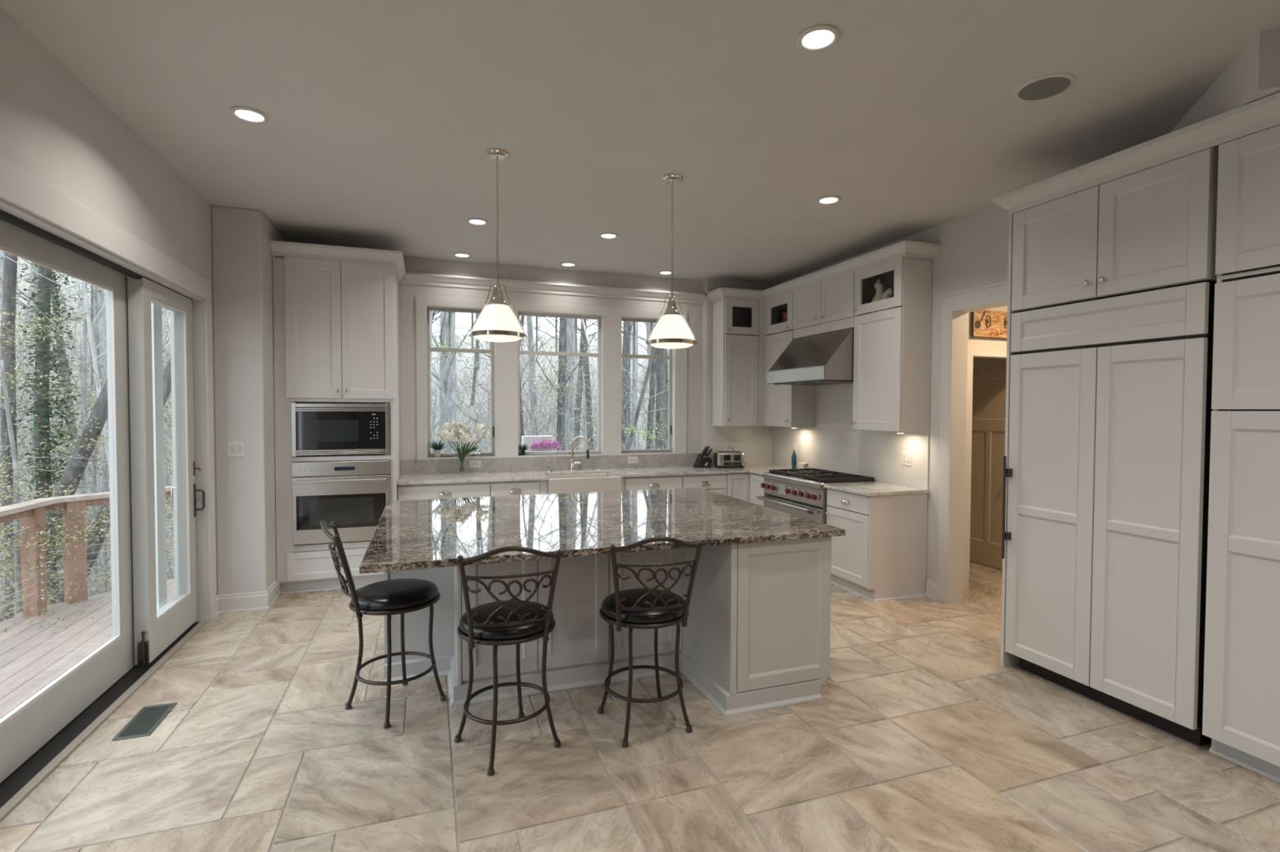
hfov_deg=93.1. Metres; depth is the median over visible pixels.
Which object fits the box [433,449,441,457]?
pot
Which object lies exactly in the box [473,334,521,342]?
diffuser
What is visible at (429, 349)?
window
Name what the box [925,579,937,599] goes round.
baseboard
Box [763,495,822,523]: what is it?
oven
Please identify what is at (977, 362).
wall
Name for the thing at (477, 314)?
bare tree
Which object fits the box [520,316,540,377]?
bare tree
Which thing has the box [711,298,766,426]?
upper cabinet
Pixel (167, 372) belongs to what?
leaning tree
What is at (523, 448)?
potted succulent
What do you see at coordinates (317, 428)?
microwave
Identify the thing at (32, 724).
door
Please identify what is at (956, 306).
trim
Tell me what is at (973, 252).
wall
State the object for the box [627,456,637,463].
wall outlet
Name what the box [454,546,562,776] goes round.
bar stool
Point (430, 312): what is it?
leafy tree
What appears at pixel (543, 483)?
base cabinet
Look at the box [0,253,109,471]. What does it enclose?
bare tree
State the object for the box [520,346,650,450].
leafy tree
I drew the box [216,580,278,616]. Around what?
baseboard
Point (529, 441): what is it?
planter box
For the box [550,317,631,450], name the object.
bare tree
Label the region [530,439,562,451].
flower pot
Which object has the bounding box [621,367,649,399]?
bare tree
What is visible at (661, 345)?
diffuser
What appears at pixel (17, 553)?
shrub
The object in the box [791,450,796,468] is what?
glass bottle
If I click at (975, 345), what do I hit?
wall
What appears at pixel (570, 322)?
bare tree
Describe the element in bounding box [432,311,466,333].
bare tree
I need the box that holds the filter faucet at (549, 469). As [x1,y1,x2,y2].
[546,451,557,471]
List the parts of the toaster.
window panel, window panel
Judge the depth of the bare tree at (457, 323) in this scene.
25.99 m
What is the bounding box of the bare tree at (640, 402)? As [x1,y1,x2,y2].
[542,322,656,449]
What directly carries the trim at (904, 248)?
attached to the wall at (700, 316)
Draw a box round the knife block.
[693,445,712,467]
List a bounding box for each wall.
[0,6,217,595]
[211,205,286,595]
[394,257,774,475]
[773,204,1008,582]
[967,306,1007,359]
[973,357,1006,367]
[1169,27,1279,147]
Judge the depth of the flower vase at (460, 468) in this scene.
6.20 m
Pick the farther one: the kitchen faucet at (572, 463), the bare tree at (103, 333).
the bare tree at (103, 333)
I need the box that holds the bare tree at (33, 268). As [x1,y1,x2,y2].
[0,253,88,500]
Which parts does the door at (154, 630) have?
handle, handle plate, handle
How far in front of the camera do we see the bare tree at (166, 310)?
39.97 m
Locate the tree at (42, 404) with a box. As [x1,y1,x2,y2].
[0,257,83,604]
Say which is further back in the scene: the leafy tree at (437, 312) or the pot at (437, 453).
the leafy tree at (437, 312)
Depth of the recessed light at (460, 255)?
6.07 m
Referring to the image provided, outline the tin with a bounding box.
[798,462,808,468]
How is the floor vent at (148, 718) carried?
in the floor
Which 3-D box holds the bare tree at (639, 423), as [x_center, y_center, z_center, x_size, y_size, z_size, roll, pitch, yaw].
[0.174,-4.736,24.646,3.069,13.898,4.127,0,2,-19]
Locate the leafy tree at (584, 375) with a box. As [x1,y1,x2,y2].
[460,317,660,450]
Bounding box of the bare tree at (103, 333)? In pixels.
[17,259,109,491]
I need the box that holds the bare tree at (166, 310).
[161,307,167,331]
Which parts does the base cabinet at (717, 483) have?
drawer, cup pull, drawer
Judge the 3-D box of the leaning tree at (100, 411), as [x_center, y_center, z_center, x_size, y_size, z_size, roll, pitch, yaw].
[-5.394,-0.669,6.643,4.637,11.686,1.982,-1,2,-38]
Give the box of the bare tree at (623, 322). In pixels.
[622,322,645,427]
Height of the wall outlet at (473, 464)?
0.078 m
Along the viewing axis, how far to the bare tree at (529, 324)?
14.63 m
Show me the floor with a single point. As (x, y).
(918, 739)
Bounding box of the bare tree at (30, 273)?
[0,272,31,284]
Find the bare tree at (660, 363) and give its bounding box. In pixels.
[654,347,668,448]
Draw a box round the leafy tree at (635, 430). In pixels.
[595,408,668,448]
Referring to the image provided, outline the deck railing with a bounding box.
[0,485,174,617]
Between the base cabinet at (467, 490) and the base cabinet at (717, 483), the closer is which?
the base cabinet at (467, 490)
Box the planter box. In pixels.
[521,435,553,451]
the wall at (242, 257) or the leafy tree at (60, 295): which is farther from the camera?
the leafy tree at (60, 295)
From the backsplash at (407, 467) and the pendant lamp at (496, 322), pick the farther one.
the backsplash at (407, 467)
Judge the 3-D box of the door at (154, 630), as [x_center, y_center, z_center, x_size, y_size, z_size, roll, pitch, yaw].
[-3.141,0.269,4.027,0.187,2.342,0.862,0,2,-19]
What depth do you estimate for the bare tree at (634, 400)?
14.90 m
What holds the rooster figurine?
in the upper cabinet at (891, 366)
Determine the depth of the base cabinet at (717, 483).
6.68 m
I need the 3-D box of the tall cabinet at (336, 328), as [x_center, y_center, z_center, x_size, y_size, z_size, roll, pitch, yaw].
[-2.757,-0.007,5.625,0.943,2.870,0.882,0,2,-19]
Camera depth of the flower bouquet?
6.20 m
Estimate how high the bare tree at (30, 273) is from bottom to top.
19.231 m
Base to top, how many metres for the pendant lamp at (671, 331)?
1.138 m
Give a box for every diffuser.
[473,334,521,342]
[650,342,693,349]
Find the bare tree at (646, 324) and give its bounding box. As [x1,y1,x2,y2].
[622,322,656,448]
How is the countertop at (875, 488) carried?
on the base cabinet at (881, 556)
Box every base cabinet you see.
[397,481,489,500]
[489,480,539,496]
[539,477,624,494]
[624,475,682,490]
[681,473,726,495]
[725,472,764,506]
[825,488,927,602]
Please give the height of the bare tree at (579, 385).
18.328 m
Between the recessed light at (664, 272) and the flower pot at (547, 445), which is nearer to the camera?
the recessed light at (664, 272)
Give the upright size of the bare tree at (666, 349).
14.482 m
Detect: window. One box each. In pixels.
[426,307,494,457]
[518,312,600,454]
[621,318,671,453]
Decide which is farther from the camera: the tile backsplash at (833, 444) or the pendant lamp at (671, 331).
the tile backsplash at (833, 444)
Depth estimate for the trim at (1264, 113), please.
2.94 m
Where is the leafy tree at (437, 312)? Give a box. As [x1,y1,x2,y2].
[431,311,578,452]
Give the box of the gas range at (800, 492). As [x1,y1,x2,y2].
[756,468,875,524]
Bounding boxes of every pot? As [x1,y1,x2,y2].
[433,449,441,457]
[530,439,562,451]
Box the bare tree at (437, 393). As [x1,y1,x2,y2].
[431,312,489,444]
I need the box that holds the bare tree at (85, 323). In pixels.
[0,270,95,519]
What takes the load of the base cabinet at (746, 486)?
on the floor
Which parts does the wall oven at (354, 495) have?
door handle, door glass, control panel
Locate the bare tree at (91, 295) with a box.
[90,286,102,391]
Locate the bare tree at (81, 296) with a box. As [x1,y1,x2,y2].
[75,285,83,319]
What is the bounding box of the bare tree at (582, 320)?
[527,319,639,448]
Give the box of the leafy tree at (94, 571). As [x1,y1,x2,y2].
[0,308,174,612]
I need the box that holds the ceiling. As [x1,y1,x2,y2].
[0,0,1279,284]
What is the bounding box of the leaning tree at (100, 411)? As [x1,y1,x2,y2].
[0,377,107,622]
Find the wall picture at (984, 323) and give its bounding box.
[971,310,1007,339]
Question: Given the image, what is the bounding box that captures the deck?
[0,578,174,719]
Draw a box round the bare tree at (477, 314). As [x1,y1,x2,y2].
[475,313,479,370]
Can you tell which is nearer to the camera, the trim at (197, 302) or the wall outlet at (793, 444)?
the trim at (197, 302)
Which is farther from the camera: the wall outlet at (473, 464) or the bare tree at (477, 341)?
the bare tree at (477, 341)
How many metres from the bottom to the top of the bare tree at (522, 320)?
13.573 m
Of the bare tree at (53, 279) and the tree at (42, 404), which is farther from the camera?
the bare tree at (53, 279)
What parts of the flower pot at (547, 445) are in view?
pot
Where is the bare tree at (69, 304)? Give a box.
[61,273,75,318]
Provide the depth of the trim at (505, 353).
6.70 m
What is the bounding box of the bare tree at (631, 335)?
[630,335,631,364]
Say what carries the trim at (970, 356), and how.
attached to the wall at (975, 345)
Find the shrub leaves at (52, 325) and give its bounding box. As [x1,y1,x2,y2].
[0,324,668,612]
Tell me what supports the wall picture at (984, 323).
attached to the wall at (975, 345)
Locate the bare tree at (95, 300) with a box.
[0,254,171,594]
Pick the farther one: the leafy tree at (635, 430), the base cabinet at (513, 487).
the leafy tree at (635, 430)
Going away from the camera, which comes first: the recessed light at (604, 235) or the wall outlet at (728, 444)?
the recessed light at (604, 235)
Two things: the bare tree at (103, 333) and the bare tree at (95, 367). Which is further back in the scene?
the bare tree at (103, 333)
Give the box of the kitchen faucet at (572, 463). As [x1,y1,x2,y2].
[569,435,589,471]
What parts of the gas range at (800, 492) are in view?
knob, knob, knob, knob, control panel, knob, knob, knob, knob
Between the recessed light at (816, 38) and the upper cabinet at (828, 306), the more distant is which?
the upper cabinet at (828, 306)
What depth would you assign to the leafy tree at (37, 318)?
5.23 m
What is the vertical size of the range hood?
0.502 m
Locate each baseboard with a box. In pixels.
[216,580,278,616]
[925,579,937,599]
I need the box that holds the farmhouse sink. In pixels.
[546,473,622,493]
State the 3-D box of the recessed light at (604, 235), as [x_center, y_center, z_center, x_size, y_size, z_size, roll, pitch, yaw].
[-0.279,-1.690,5.391,0.176,0.012,0.176,0,2,-19]
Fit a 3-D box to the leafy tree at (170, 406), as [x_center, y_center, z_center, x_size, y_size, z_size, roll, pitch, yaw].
[-6.618,2.014,9.149,4.026,5.757,3.854,0,2,-19]
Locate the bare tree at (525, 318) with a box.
[457,318,525,359]
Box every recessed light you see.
[229,106,269,124]
[453,252,471,257]
[466,217,488,225]
[560,262,576,266]
[598,232,618,239]
[657,270,673,275]
[795,24,839,52]
[816,195,841,204]
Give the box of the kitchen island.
[383,537,831,717]
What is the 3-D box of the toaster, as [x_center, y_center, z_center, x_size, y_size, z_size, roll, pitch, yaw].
[1.071,0.371,7.124,0.388,0.230,0.206,0,2,-5]
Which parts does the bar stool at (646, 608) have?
leg, post, leg, seat, cross rail, cross rail, rail, leg, leg, post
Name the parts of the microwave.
door glass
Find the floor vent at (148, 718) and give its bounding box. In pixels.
[111,702,177,741]
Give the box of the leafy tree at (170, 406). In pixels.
[0,391,174,593]
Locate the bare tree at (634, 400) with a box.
[566,322,668,449]
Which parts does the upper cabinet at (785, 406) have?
door, glass door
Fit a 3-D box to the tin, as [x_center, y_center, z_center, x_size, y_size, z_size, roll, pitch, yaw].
[1.826,0.454,6.780,0.055,0.088,0.130,0,2,-19]
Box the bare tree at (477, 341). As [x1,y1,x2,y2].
[455,315,479,405]
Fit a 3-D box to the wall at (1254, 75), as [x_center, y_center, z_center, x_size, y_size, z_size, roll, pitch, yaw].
[2.803,-1.502,2.949,0.100,0.238,1.090,1,2,25]
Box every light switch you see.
[226,441,244,457]
[901,451,911,466]
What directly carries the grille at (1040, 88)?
attached to the ceiling speaker
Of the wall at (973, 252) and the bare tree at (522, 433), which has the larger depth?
the bare tree at (522, 433)
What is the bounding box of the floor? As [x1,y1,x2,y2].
[0,560,1279,851]
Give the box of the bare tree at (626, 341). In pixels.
[621,321,632,449]
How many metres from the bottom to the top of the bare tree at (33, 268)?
18.923 m
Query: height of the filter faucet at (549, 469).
0.219 m
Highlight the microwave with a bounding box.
[291,402,390,457]
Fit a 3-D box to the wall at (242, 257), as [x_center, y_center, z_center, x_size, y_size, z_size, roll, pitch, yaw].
[-3.316,-0.133,5.278,0.332,3.138,1.182,0,2,-19]
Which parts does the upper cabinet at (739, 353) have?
door, glass door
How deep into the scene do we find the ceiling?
3.10 m
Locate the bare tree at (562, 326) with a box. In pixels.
[520,316,597,451]
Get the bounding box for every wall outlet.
[469,460,480,467]
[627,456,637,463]
[725,441,731,451]
[791,441,795,452]
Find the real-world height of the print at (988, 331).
0.070 m
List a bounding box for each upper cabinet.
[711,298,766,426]
[764,292,816,427]
[792,272,855,338]
[851,256,932,432]
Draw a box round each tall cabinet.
[272,255,399,595]
[1000,146,1218,666]
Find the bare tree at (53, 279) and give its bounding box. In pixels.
[0,271,164,455]
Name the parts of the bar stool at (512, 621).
leg, post, leg, seat, cross rail, cross rail, rail, leg, leg, post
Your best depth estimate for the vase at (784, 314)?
6.88 m
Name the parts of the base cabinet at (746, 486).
door, door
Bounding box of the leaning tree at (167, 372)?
[56,358,171,603]
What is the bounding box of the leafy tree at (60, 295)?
[0,272,173,596]
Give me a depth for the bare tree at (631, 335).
51.58 m
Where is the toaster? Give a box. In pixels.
[713,447,746,468]
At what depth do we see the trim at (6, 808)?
2.94 m
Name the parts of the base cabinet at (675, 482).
cup pull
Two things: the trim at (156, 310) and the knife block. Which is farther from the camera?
the knife block
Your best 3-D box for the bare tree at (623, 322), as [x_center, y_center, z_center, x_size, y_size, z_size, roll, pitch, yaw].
[-0.336,-5.126,30.926,3.353,11.290,2.493,1,2,28]
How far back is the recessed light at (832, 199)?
4.45 m
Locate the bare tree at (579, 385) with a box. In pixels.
[573,319,597,450]
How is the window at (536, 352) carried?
in the wall at (700, 316)
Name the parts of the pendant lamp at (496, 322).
yoke arm, rod, lamp shade, yoke arm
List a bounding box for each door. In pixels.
[0,221,134,782]
[127,275,204,665]
[969,364,1006,569]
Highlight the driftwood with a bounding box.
[444,453,454,456]
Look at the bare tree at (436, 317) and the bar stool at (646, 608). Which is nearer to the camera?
the bar stool at (646, 608)
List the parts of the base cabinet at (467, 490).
cup pull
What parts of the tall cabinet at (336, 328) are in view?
door, shoe moulding, drawer, door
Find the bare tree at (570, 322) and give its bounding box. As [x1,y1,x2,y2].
[522,317,578,450]
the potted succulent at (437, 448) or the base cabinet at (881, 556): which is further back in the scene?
the potted succulent at (437, 448)
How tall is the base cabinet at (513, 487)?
0.880 m
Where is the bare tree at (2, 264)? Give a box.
[0,250,4,311]
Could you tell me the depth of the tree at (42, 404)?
7.14 m
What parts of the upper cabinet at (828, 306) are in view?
door, door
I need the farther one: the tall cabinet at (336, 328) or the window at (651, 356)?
the window at (651, 356)
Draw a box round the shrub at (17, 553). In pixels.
[0,360,173,634]
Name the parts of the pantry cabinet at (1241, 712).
door, shoe moulding, door, door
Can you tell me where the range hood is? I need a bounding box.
[766,327,853,385]
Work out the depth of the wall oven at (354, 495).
5.25 m
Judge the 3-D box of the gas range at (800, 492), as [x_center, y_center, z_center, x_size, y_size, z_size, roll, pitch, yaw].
[1.739,0.954,6.127,0.725,0.952,1.024,0,2,-19]
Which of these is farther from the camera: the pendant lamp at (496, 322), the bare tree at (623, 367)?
the bare tree at (623, 367)
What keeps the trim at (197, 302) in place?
attached to the wall at (53, 128)
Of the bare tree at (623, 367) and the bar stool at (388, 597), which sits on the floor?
the bar stool at (388, 597)
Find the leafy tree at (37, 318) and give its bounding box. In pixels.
[0,310,172,620]
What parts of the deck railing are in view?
post, post, rail, cap rail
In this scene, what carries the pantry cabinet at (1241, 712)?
on the floor
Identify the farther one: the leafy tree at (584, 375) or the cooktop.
the leafy tree at (584, 375)
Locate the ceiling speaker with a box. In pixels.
[1013,73,1075,102]
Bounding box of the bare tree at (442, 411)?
[431,311,488,452]
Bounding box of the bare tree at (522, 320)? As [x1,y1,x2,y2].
[431,313,579,453]
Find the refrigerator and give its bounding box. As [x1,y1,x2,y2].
[1001,280,1216,746]
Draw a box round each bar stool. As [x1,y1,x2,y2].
[320,520,446,728]
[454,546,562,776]
[597,536,702,747]
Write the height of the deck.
0.278 m
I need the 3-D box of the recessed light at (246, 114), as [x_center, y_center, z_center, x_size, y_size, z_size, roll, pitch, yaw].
[-2.059,-1.638,3.198,0.176,0.012,0.176,0,2,-19]
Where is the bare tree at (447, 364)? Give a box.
[431,311,479,453]
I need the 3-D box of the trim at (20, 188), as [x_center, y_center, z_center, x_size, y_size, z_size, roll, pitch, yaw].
[-2.584,0.235,2.726,0.022,2.542,3.940,0,2,-19]
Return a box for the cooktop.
[768,471,875,483]
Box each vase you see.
[456,453,464,471]
[781,311,791,332]
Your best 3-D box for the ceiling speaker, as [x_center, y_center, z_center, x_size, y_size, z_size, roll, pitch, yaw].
[1.937,-1.618,2.908,0.250,0.010,0.250,0,2,-19]
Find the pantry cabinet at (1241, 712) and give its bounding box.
[1202,124,1279,782]
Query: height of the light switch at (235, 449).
0.118 m
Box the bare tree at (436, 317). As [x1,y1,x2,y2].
[431,316,546,382]
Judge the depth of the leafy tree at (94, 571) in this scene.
7.00 m
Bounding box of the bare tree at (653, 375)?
[577,320,668,448]
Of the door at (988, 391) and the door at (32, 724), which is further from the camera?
the door at (988, 391)
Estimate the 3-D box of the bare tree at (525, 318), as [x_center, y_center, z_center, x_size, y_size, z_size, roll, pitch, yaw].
[-7.736,-5.383,31.632,3.892,11.144,2.846,0,2,-11]
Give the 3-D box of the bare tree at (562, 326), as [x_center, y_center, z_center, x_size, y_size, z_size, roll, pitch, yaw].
[-1.641,-4.689,14.476,4.526,18.236,4.011,-1,2,-31]
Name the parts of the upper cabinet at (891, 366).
door, glass door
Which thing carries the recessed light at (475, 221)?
in the ceiling
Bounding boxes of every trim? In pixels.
[0,156,216,621]
[0,199,208,622]
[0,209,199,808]
[0,620,206,822]
[151,302,167,610]
[270,240,941,303]
[415,295,687,459]
[937,280,1008,604]
[963,352,1006,588]
[991,92,1279,214]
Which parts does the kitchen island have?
corner post, corner post, corner post, panel, panel, moulding, panel, corner post, corner post, door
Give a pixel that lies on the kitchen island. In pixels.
(756, 636)
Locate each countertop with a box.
[359,487,845,573]
[397,464,791,484]
[823,481,929,496]
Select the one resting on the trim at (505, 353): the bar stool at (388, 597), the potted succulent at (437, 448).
the potted succulent at (437, 448)
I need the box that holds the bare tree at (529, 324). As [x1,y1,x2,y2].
[435,311,597,435]
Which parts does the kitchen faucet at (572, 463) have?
lever, spout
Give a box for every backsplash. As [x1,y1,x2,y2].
[400,453,701,475]
[706,425,773,466]
[772,383,928,489]
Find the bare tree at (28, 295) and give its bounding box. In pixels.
[22,288,30,323]
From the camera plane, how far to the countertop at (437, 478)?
6.45 m
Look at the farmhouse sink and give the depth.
6.18 m
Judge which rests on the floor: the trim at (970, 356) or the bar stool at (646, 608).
the bar stool at (646, 608)
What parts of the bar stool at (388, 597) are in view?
rail, cross rail, post, cross rail, post, leg, leg, seat, leg, leg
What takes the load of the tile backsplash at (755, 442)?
attached to the wall at (700, 316)
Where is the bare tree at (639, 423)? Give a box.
[630,323,643,449]
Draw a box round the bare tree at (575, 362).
[573,320,586,439]
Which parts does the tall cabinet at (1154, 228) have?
panel, door, knob, knob, door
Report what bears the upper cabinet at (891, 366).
attached to the wall at (973, 252)
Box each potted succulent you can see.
[428,440,448,457]
[518,443,530,455]
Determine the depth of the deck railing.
5.09 m
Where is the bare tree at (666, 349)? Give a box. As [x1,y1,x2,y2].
[622,324,668,448]
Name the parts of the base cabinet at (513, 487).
cup pull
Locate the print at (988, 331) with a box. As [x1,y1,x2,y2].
[986,328,1007,335]
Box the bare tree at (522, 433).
[459,318,592,451]
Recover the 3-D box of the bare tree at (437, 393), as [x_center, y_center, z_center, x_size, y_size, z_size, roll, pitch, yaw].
[-6.616,-2.806,21.153,2.838,11.320,2.955,-1,2,-36]
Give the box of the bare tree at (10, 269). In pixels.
[0,252,30,603]
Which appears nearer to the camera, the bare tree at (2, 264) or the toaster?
the toaster
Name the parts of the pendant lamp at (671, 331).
yoke arm, lamp shade, rod, yoke arm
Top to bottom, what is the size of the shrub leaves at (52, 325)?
9.343 m
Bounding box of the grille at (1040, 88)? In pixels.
[1017,76,1071,100]
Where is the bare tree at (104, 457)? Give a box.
[15,312,172,593]
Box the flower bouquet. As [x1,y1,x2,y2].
[434,419,491,468]
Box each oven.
[291,459,391,546]
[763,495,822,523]
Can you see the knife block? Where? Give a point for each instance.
(703, 460)
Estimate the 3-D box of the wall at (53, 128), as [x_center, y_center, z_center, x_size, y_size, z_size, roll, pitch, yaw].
[-2.064,0.037,0.904,0.200,3.238,10.270,0,2,-19]
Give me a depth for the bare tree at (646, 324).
18.09 m
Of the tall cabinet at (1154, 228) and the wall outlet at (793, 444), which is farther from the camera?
the wall outlet at (793, 444)
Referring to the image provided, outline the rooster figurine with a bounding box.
[871,279,892,313]
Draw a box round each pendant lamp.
[468,148,526,342]
[645,173,697,349]
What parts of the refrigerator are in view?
door handle, door, grille panel, door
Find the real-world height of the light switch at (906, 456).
0.122 m
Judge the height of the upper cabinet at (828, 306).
0.512 m
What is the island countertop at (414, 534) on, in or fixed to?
on the kitchen island
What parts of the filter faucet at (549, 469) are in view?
spout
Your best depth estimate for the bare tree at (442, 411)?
10.97 m
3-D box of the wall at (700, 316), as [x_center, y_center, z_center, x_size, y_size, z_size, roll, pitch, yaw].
[-1.066,-0.115,6.736,5.945,3.238,0.320,0,2,-19]
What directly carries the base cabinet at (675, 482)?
on the floor
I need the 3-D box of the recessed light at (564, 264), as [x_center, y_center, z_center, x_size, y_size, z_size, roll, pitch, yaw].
[-0.763,-1.720,6.460,0.176,0.012,0.176,0,2,-19]
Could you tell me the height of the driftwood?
0.026 m
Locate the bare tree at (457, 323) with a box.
[456,323,490,358]
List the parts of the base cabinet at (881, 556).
cup pull, door, drawer, shoe moulding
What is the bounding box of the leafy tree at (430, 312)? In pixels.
[429,311,484,453]
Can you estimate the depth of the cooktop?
5.88 m
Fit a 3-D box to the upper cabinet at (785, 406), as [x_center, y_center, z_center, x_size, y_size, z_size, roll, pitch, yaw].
[1.682,-0.728,6.874,0.350,1.470,0.582,0,2,-19]
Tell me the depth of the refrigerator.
3.15 m

